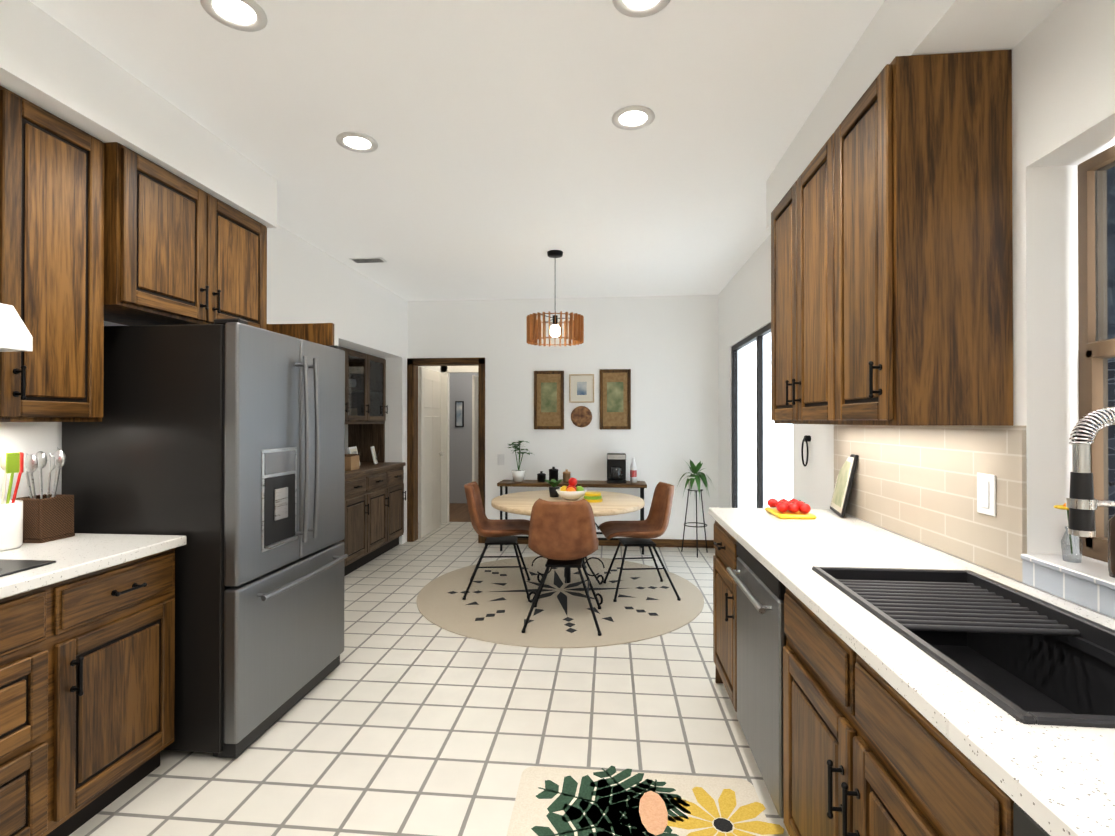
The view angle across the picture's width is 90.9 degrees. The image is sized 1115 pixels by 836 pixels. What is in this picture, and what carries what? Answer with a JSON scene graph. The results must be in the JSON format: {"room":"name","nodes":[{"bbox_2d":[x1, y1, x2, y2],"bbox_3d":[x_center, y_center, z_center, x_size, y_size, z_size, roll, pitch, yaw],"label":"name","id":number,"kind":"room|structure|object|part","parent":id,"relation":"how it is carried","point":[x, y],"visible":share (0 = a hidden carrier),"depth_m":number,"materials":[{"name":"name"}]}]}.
{"room":"kitchen","nodes":[
{"label":"kitchen","id":0,"kind":"room"},
{"bbox_2d":[0,224,407,543],"bbox_3d":[-2.423,0.017,2.501,0.700,2.740,7.870,0,0,5],"label":"wall","id":1,"kind":"structure","parent":0,"point":[307,282],"depth_m":4.51,"materials":[{"name":"white paint"}]},
{"bbox_2d":[0,86,7,303],"bbox_3d":[-1.988,-0.727,1.561,0.335,0.718,0.438,0,0,5],"label":"upper cabinet","id":2,"kind":"object","parent":1,"relation":"attached to","point":[3,91],"depth_m":1.78,"materials":[{"name":"brown wood"}]},
{"bbox_2d":[0,303,32,351],"bbox_3d":[-1.938,-0.285,1.394,0.467,0.153,0.755,0,0,5],"label":"range hood","id":3,"kind":"object","parent":1,"relation":"attached to","point":[15,335],"visible":1,"depth_m":1.71,"materials":[{"name":"white metal"}]},
{"bbox_2d":[0,90,111,421],"bbox_3d":[-1.953,-0.535,1.937,0.335,1.098,0.458,0,0,5],"label":"upper cabinet","id":4,"kind":"object","parent":1,"relation":"attached to","point":[95,233],"depth_m":1.95,"materials":[{"name":"brown wood"}]},
{"bbox_2d":[108,142,266,329],"bbox_3d":[-1.859,-0.762,2.634,0.390,0.638,0.935,0,0,5],"label":"upper cabinet","id":5,"kind":"object","parent":1,"relation":"attached to","point":[178,254],"depth_m":2.44,"materials":[{"name":"brown wood"}]},
{"bbox_2d":[69,503,789,835],"bbox_3d":[-0.722,1.442,3.803,5.000,0.104,11.000,0,0,5],"label":"floor","id":6,"kind":"structure","parent":0,"point":[405,717],"depth_m":2.45,"materials":[{"name":"tile"}]},
{"bbox_2d":[0,577,83,835],"bbox_3d":[-1.873,0.943,1.423,0.590,0.875,0.736,0,0,5],"label":"base cabinet","id":7,"kind":"object","parent":6,"relation":"on","point":[42,631],"depth_m":1.66,"materials":[{"name":"brown wood"}]},
{"bbox_2d":[0,533,186,600],"bbox_3d":[-1.944,0.480,0.572,0.610,0.038,3.324,0,0,5],"label":"countertop","id":8,"kind":"structure","parent":7,"relation":"on","point":[81,554],"depth_m":1.91,"materials":[{"name":"white stone"}]},
{"bbox_2d":[0,452,23,550],"bbox_3d":[-2.011,0.292,1.963,0.149,0.352,0.132,0,0,5],"label":"utensil crock","id":9,"kind":"object","parent":8,"relation":"on","point":[11,522],"visible":1,"depth_m":1.96,"materials":[{"name":"white ceramic"}]},
{"bbox_2d":[0,557,59,576],"bbox_3d":[-1.868,0.462,1.417,0.430,0.007,0.760,0,0,5],"label":"cooktop","id":10,"kind":"object","parent":8,"relation":"in","point":[7,564],"depth_m":1.74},
{"bbox_2d":[11,447,74,542],"bbox_3d":[-1.990,0.292,2.130,0.138,0.354,0.136,0,0,5],"label":"utensil basket","id":11,"kind":"object","parent":8,"relation":"on","point":[48,517],"visible":0.96,"depth_m":2.10,"materials":[{"name":"brown wicker"}]},
{"bbox_2d":[84,549,174,823],"bbox_3d":[-1.821,0.946,1.964,0.590,0.875,0.496,0,0,5],"label":"base cabinet","id":12,"kind":"object","parent":6,"relation":"on","point":[87,661],"depth_m":1.95,"materials":[{"name":"brown wood"}]},
{"bbox_2d":[61,318,347,757],"bbox_3d":[-1.603,0.423,2.722,0.882,1.930,0.980,0,0,5],"label":"fridge","id":13,"kind":"object","parent":6,"relation":"on","point":[219,444],"depth_m":2.26,"materials":[{"name":"grey metal"}]},
{"bbox_3d":[-1.638,0.425,3.181,0.725,1.930,0.072,0,0,5],"label":"fridge surround panel","id":14,"kind":"part","parent":13,"relation":"part of","materials":[{"name":"brown wood"}]},
{"bbox_2d":[339,347,405,575],"bbox_3d":[-2.074,0.369,5.421,0.694,2.065,1.435,0,0,5],"label":"hutch","id":15,"kind":"object","parent":6,"relation":"on","point":[374,511],"visible":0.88,"depth_m":5.60,"materials":[{"name":"brown wood"}]},
{"bbox_2d":[345,454,360,470],"bbox_3d":[-2.003,0.416,5.176,0.217,0.143,0.191,0,0,5],"label":"basket","id":16,"kind":"object","parent":15,"relation":"on","point":[351,461],"visible":0.6,"depth_m":5.11,"materials":[{"name":"beige"}]},
{"bbox_2d":[347,446,360,465],"bbox_3d":[-2.012,0.385,5.465,0.085,0.198,0.260,0,0,-5],"label":"framed picture","id":17,"kind":"object","parent":15,"relation":"on","point":[352,450],"visible":0.44,"depth_m":5.45,"materials":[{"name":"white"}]},
{"bbox_2d":[370,446,378,464],"bbox_3d":[-1.921,0.392,5.787,0.080,0.188,0.150,0,0,-10],"label":"framed picture","id":18,"kind":"object","parent":15,"relation":"on","point":[374,456],"visible":1,"depth_m":5.73,"materials":[{"name":"white plastic"}]},
{"bbox_2d":[416,556,703,647],"bbox_3d":[0.021,1.393,4.436,2.250,0.007,2.250,0,0,5],"label":"round rug","id":19,"kind":"object","parent":6,"relation":"on","point":[495,606],"visible":0.79,"depth_m":4.06,"materials":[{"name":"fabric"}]},
{"bbox_2d":[462,481,529,599],"bbox_3d":[-0.464,0.958,4.452,0.581,0.860,0.516,0,0,-3],"label":"chair","id":20,"kind":"object","parent":19,"relation":"on","point":[499,532],"visible":0.92,"depth_m":4.34,"materials":[{"name":"brown leather"}]},
{"bbox_2d":[521,498,601,635],"bbox_3d":[0.049,0.954,3.778,0.516,0.860,0.581,0,0,5],"label":"chair","id":21,"kind":"object","parent":19,"relation":"on","point":[562,534],"visible":0.98,"depth_m":3.56,"materials":[{"name":"brown leather"}]},
{"bbox_2d":[491,490,644,604],"bbox_3d":[0.082,1.012,4.332,1.200,0.742,1.200,0,0,5],"label":"dining table","id":22,"kind":"object","parent":19,"relation":"on","point":[611,503],"visible":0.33,"depth_m":4.21,"materials":[{"name":"brown wood"}]},
{"bbox_2d":[544,479,564,496],"bbox_3d":[-0.022,0.573,4.465,0.191,0.135,0.194,0,0,5],"label":"potted plant","id":23,"kind":"object","parent":22,"relation":"on","point":[553,483],"visible":0.98,"depth_m":4.43,"materials":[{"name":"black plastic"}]},
{"bbox_2d":[556,478,586,499],"bbox_3d":[0.110,0.554,4.311,0.250,0.171,0.250,0,0,5],"label":"centerpiece","id":24,"kind":"object","parent":22,"relation":"on","point":[571,491],"visible":1,"depth_m":4.25,"materials":[{"name":"white ceramic"}]},
{"bbox_2d":[583,492,602,502],"bbox_3d":[0.271,0.607,4.215,0.150,0.063,0.150,0,0,5],"label":"napkin","id":25,"kind":"object","parent":22,"relation":"on","point":[593,497],"visible":0.92,"depth_m":4.17,"materials":[{"name":"yellow fabric"}]},
{"bbox_2d":[598,482,680,601],"bbox_3d":[0.645,0.957,4.402,0.581,0.860,0.516,0,0,-5],"label":"chair","id":26,"kind":"object","parent":19,"relation":"on","point":[655,523],"visible":1,"depth_m":4.47,"materials":[{"name":"brown leather"}]},
{"bbox_2d":[497,480,646,554],"bbox_3d":[0.157,1.044,5.867,1.560,0.720,0.350,0,0,5],"label":"console table","id":27,"kind":"object","parent":6,"relation":"on","point":[641,485],"visible":0.48,"depth_m":5.74,"materials":[{"name":"brown wood"}]},
{"bbox_2d":[507,441,531,481],"bbox_3d":[-0.428,0.462,5.916,0.377,0.443,0.338,0,0,5],"label":"potted plant","id":28,"kind":"object","parent":27,"relation":"on","point":[518,475],"visible":1,"depth_m":5.88,"materials":[{"name":"white ceramic"}]},
{"bbox_2d":[537,471,545,481],"bbox_3d":[-0.172,0.627,5.895,0.094,0.112,0.092,0,0,5],"label":"jar","id":29,"kind":"object","parent":27,"relation":"on","point":[541,476],"depth_m":5.86,"materials":[{"name":"black plastic"}]},
{"bbox_2d":[549,467,557,481],"bbox_3d":[-0.042,0.602,5.883,0.104,0.162,0.102,0,0,5],"label":"jar","id":30,"kind":"object","parent":27,"relation":"on","point":[553,474],"depth_m":5.84,"materials":[{"name":"black plastic"}]},
{"bbox_2d":[563,469,570,481],"bbox_3d":[0.099,0.617,5.889,0.083,0.132,0.082,0,0,5],"label":"jar","id":31,"kind":"object","parent":27,"relation":"on","point":[566,475],"depth_m":5.85,"materials":[{"name":"brown plastic"}]},
{"bbox_2d":[607,453,625,482],"bbox_3d":[0.625,0.528,5.822,0.200,0.310,0.195,0,0,5],"label":"coffee maker","id":32,"kind":"object","parent":27,"relation":"on","point":[616,467],"visible":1,"depth_m":5.83,"materials":[{"name":"black plastic"}]},
{"bbox_2d":[630,458,636,482],"bbox_3d":[0.805,0.553,5.822,0.070,0.260,0.071,0,0,5],"label":"bottle","id":33,"kind":"object","parent":27,"relation":"on","point":[633,472],"visible":1,"depth_m":5.80,"materials":[{"name":"white plastic"}]},
{"bbox_2d":[506,766,783,835],"bbox_3d":[0.257,1.376,1.413,0.920,0.009,1.506,0,0,5],"label":"mat","id":34,"kind":"object","parent":6,"relation":"on","point":[559,801],"visible":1,"depth_m":1.95,"materials":[{"name":"multicoloured fabric"}]},
{"bbox_2d":[677,460,712,557],"bbox_3d":[1.429,0.909,5.671,0.444,0.990,0.457,0,0,5],"label":"plant stand","id":35,"kind":"object","parent":6,"relation":"on","point":[694,482],"visible":1,"depth_m":5.62,"materials":[{"name":"black metal"}]},
{"bbox_2d":[713,523,728,694],"bbox_3d":[1.099,0.950,2.586,0.632,0.875,0.560,0,0,5],"label":"base cabinet","id":36,"kind":"object","parent":6,"relation":"on","point":[721,541],"depth_m":2.65,"materials":[{"name":"brown wood"}]},
{"bbox_2d":[729,539,836,824],"bbox_3d":[1.044,0.947,1.998,0.632,0.875,0.761,0,0,5],"label":"dishwasher","id":37,"kind":"object","parent":6,"relation":"on","point":[772,637],"depth_m":1.88,"materials":[{"name":"grey metal"}]},
{"bbox_2d":[709,507,1114,835],"bbox_3d":[0.920,0.518,0.764,0.645,0.110,4.250,0,0,5],"label":"countertop","id":38,"kind":"structure","parent":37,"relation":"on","point":[1059,780],"depth_m":0.95,"materials":[{"name":"white stone"}]},
{"bbox_2d":[765,497,816,519],"bbox_3d":[1.129,0.435,2.668,0.170,0.074,0.240,0,0,5],"label":"tray","id":39,"kind":"object","parent":38,"relation":"on","point":[783,508],"visible":1,"depth_m":2.59,"materials":[{"name":"yellow"}]},
{"bbox_2d":[830,454,858,516],"bbox_3d":[1.405,0.321,2.696,0.076,0.295,0.260,0,0,15],"label":"framed picture","id":40,"kind":"object","parent":38,"relation":"on","point":[842,490],"visible":0.79,"depth_m":2.63,"materials":[{"name":"black plastic"}]},
{"bbox_2d":[809,563,1114,810],"bbox_3d":[0.972,0.575,1.241,0.460,0.240,0.870,0,0,5],"label":"sink","id":41,"kind":"object","parent":38,"relation":"in","point":[1037,659],"depth_m":1.31,"materials":[{"name":"black metal"}]},
{"bbox_2d":[1066,407,1114,536],"bbox_3d":[1.173,0.220,1.131,0.184,0.489,0.098,0,0,5],"label":"faucet","id":42,"kind":"object","parent":38,"relation":"on","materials":[{"name":"silver metal"}]},
{"bbox_2d":[785,675,956,835],"bbox_3d":[0.969,1.080,1.199,0.630,0.600,0.990,0,0,5],"label":"base cabinet","id":43,"kind":"object","parent":6,"relation":"on","point":[845,775],"depth_m":1.25,"materials":[{"name":"brown wood"}]},
{"bbox_2d":[957,755,1040,835],"bbox_3d":[0.892,0.938,0.405,0.632,0.875,0.751,0,0,5],"label":"base cabinet","id":44,"kind":"object","parent":6,"relation":"on","point":[980,811],"depth_m":0.80,"materials":[{"name":"brown wood"}]},
{"bbox_2d":[418,366,477,522],"bbox_3d":[-1.133,0.042,7.416,3.100,2.740,0.100,0,0,5],"label":"wall","id":45,"kind":"structure","parent":0,"point":[436,368],"depth_m":7.41,"materials":[{"name":"white paint"}]},
{"bbox_2d":[441,366,477,522],"bbox_3d":[-1.099,0.355,7.351,0.950,2.115,0.018,0,0,5],"label":"door frame","id":46,"kind":"structure","parent":45,"relation":"attached to","point":[445,370],"depth_m":7.38,"materials":[{"name":"white paint"}]},
{"bbox_2d":[472,375,477,483],"bbox_3d":[-1.113,0.410,7.854,0.043,1.990,0.740,0,0,5],"label":"hall door","id":47,"kind":"structure","parent":45,"relation":"in","point":[474,427],"depth_m":7.51,"materials":[{"name":"white paint"}]},
{"bbox_2d":[29,0,884,300],"bbox_3d":[-0.722,-1.397,3.818,5.000,0.100,11.000,0,0,5],"label":"ceiling","id":48,"kind":"structure","parent":0,"point":[503,158],"depth_m":2.48,"materials":[{"name":"white paint"}]},
{"bbox_2d":[0,0,276,227],"bbox_3d":[-2.019,-1.227,0.837,0.420,0.270,4.620,0,0,5],"label":"soffit","id":49,"kind":"structure","parent":48,"relation":"attached to","point":[50,64],"depth_m":2.10,"materials":[{"name":"white paint"}]},
{"bbox_2d":[200,0,267,31],"bbox_3d":[-1.072,-1.352,1.822,0.194,0.008,0.194,0,0,5],"label":"recessed light","id":50,"kind":"object","parent":48,"relation":"in","point":[246,15],"visible":1,"depth_m":1.84,"materials":[{"name":"white plastic"}]},
{"bbox_2d":[336,132,377,152],"bbox_3d":[-0.980,-1.348,2.687,0.194,0.008,0.194,0,0,5],"label":"recessed light","id":51,"kind":"object","parent":48,"relation":"in","point":[357,142],"visible":1,"depth_m":2.68,"materials":[{"name":"white plastic"}]},
{"bbox_2d":[349,257,386,262],"bbox_3d":[-1.607,-1.336,4.655,0.280,0.010,0.120,0,0,5],"label":"ceiling vent","id":52,"kind":"object","parent":48,"relation":"in","point":[368,260],"visible":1,"depth_m":4.64,"materials":[{"name":"white plastic"}]},
{"bbox_2d":[527,250,583,346],"bbox_3d":[-0.019,-0.975,4.442,0.462,0.733,0.460,0,0,5],"label":"pendant light","id":53,"kind":"object","parent":48,"relation":"hanging from","point":[576,330],"visible":1,"depth_m":4.33,"materials":[{"name":"brown wood"}]},
{"bbox_2d":[612,105,654,129],"bbox_3d":[0.341,-1.349,2.471,0.194,0.008,0.194,0,0,5],"label":"recessed light","id":54,"kind":"object","parent":48,"relation":"in","point":[635,117],"visible":1,"depth_m":2.47,"materials":[{"name":"white plastic"}]},
{"bbox_2d":[612,0,669,17],"bbox_3d":[0.272,-1.353,1.755,0.194,0.008,0.194,0,0,5],"label":"recessed light","id":55,"kind":"object","parent":48,"relation":"in","point":[637,8],"visible":1,"depth_m":1.80,"materials":[{"name":"white plastic"}]},
{"bbox_2d":[766,0,1064,230],"bbox_3d":[1.100,-1.223,0.681,0.280,0.280,4.900,0,0,5],"label":"soffit","id":56,"kind":"structure","parent":48,"relation":"attached to","point":[894,29],"depth_m":1.69,"materials":[{"name":"white paint"}]},
{"bbox_2d":[449,373,477,502],"bbox_3d":[-1.071,0.051,9.118,3.300,2.740,0.100,0,0,5],"label":"wall","id":57,"kind":"structure","parent":0,"point":[460,448],"depth_m":9.11,"materials":[{"name":"grey paint"}]},
{"bbox_2d":[455,401,463,426],"bbox_3d":[-1.625,-0.064,9.105,0.140,0.430,0.026,0,0,5],"label":"picture frame","id":58,"kind":"object","parent":57,"relation":"attached to","point":[459,413],"visible":0.98,"depth_m":9.09,"materials":[{"name":"black plastic"}]},
{"bbox_2d":[407,295,717,539],"bbox_3d":[0.118,0.036,6.152,3.670,2.740,0.120,0,0,5],"label":"wall","id":59,"kind":"structure","parent":0,"point":[664,349],"depth_m":6.06,"materials":[{"name":"white paint"}]},
{"bbox_2d":[418,367,443,537],"bbox_3d":[-1.542,0.404,6.760,0.094,1.990,0.740,0,0,5],"label":"hall door","id":60,"kind":"structure","parent":59,"relation":"in","point":[430,453],"depth_m":6.67,"materials":[{"name":"white paint"}]},
{"bbox_2d":[407,358,484,542],"bbox_3d":[-1.256,0.364,6.274,0.900,2.085,0.152,0,0,5],"label":"door frame","id":61,"kind":"structure","parent":59,"relation":"attached to","point":[413,364],"depth_m":6.24,"materials":[{"name":"brown wood"}]},
{"bbox_2d":[497,454,503,464],"bbox_3d":[-0.634,0.466,6.155,0.080,0.120,0.009,0,0,5],"label":"light switch","id":62,"kind":"object","parent":59,"relation":"attached to","point":[500,459],"visible":1,"depth_m":6.15,"materials":[{"name":"white plastic"}]},
{"bbox_2d":[534,371,563,428],"bbox_3d":[-0.095,-0.200,6.101,0.335,0.650,0.022,0,0,5],"label":"framed artwork","id":63,"kind":"object","parent":59,"relation":"attached to","point":[548,399],"visible":1,"depth_m":6.10,"materials":[{"name":"brown wood"}]},
{"bbox_2d":[569,374,593,402],"bbox_3d":[0.268,-0.327,6.067,0.275,0.315,0.022,0,0,5],"label":"framed artwork","id":64,"kind":"object","parent":59,"relation":"attached to","point":[581,388],"visible":1,"depth_m":6.06,"materials":[{"name":"beige paper"}]},
{"bbox_2d":[571,406,591,426],"bbox_3d":[0.266,-0.015,6.067,0.236,0.236,0.020,0,0,5],"label":"art","id":65,"kind":"object","parent":59,"relation":"attached to","point":[581,416],"visible":1,"depth_m":6.06},
{"bbox_2d":[485,537,713,547],"bbox_3d":[0.463,1.363,6.042,2.563,0.085,0.017,0,0,5],"label":"baseboard","id":66,"kind":"structure","parent":59,"relation":"attached to","point":[677,543],"depth_m":5.95,"materials":[{"name":"brown wood"}]},
{"bbox_2d":[600,369,630,428],"bbox_3d":[0.634,-0.205,6.032,0.340,0.660,0.022,0,0,5],"label":"framed artwork","id":67,"kind":"object","parent":59,"relation":"attached to","point":[615,398],"visible":1,"depth_m":6.03,"materials":[{"name":"brown wood"}]},
{"bbox_2d":[718,0,1114,618],"bbox_3d":[1.479,0.015,2.130,0.200,2.740,7.870,0,0,5],"label":"wall","id":68,"kind":"structure","parent":0,"point":[1063,90],"depth_m":1.54,"materials":[{"name":"white paint"}]},
{"bbox_2d":[732,323,792,507],"bbox_3d":[1.635,0.347,4.434,0.045,2.100,1.850,0,0,5],"label":"door frame","id":69,"kind":"structure","parent":68,"relation":"attached to","point":[758,335],"depth_m":4.44,"materials":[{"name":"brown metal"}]},
{"bbox_2d":[801,435,810,466],"bbox_3d":[1.464,0.194,3.220,0.034,0.182,0.099,0,0,5],"label":"towel ring","id":70,"kind":"object","parent":68,"relation":"attached to","point":[806,438],"visible":1,"depth_m":3.21,"materials":[{"name":"black metal"}]},
{"bbox_2d":[771,49,1012,425],"bbox_3d":[1.193,-0.522,2.218,0.376,1.095,1.215,0,0,5],"label":"upper cabinet","id":71,"kind":"object","parent":68,"relation":"attached to","point":[891,264],"visible":1,"depth_m":1.62,"materials":[{"name":"brown wood"}]},
{"bbox_2d":[834,424,1114,617],"bbox_3d":[1.240,0.238,0.735,0.012,0.442,4.250,0,0,5],"label":"backsplash","id":72,"kind":"structure","parent":68,"relation":"attached to","point":[918,483],"depth_m":1.86,"materials":[{"name":"tile"}]},
{"bbox_2d":[977,473,995,516],"bbox_3d":[1.320,0.235,1.692,0.008,0.125,0.080,0,0,5],"label":"light switch","id":73,"kind":"object","parent":72,"relation":"attached to","point":[986,494],"visible":1,"depth_m":1.68,"materials":[{"name":"white plastic"}]},
{"bbox_2d":[1021,554,1114,589],"bbox_3d":[1.315,0.385,0.848,0.155,0.015,1.390,0,0,5],"label":"window sill","id":74,"kind":"structure","parent":68,"relation":"attached to","point":[1091,570],"depth_m":1.42,"materials":[{"name":"stone"}]},
{"bbox_2d":[1054,503,1082,562],"bbox_3d":[1.357,0.303,1.457,0.060,0.155,0.057,0,0,5],"label":"flower vase","id":75,"kind":"object","parent":74,"relation":"on","point":[1063,507],"visible":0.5,"depth_m":1.46,"materials":[{"name":"clear glass"}]},
{"bbox_2d":[1108,482,1114,577],"bbox_3d":[1.349,0.265,1.302,0.067,0.229,0.064,0,0,5],"label":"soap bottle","id":76,"kind":"object","parent":74,"relation":"on","point":[1111,545],"visible":1,"depth_m":1.31,"materials":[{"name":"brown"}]},
{"bbox_2d":[1078,145,1114,562],"bbox_3d":[1.413,-0.167,0.841,0.058,1.090,1.390,0,0,5],"label":"window","id":77,"kind":"structure","parent":68,"relation":"in","point":[1094,355],"depth_m":1.50,"materials":[{"name":"brown"}]},
{"label":"outside","id":78,"kind":"structure","parent":0,"visible":0},
{"bbox_2d":[751,337,792,507],"bbox_3d":[1.917,0.157,4.413,0.060,2.480,2.660,0,0,5],"label":"screen","id":79,"kind":"object","parent":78,"point":[783,469],"depth_m":5.07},
{"bbox_2d":[1107,166,1114,518],"bbox_3d":[2.317,-0.267,2.755,0.090,3.410,1.070,0,0,5],"label":"stone block","id":80,"kind":"object","parent":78,"point":[1111,269],"depth_m":2.24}
]}

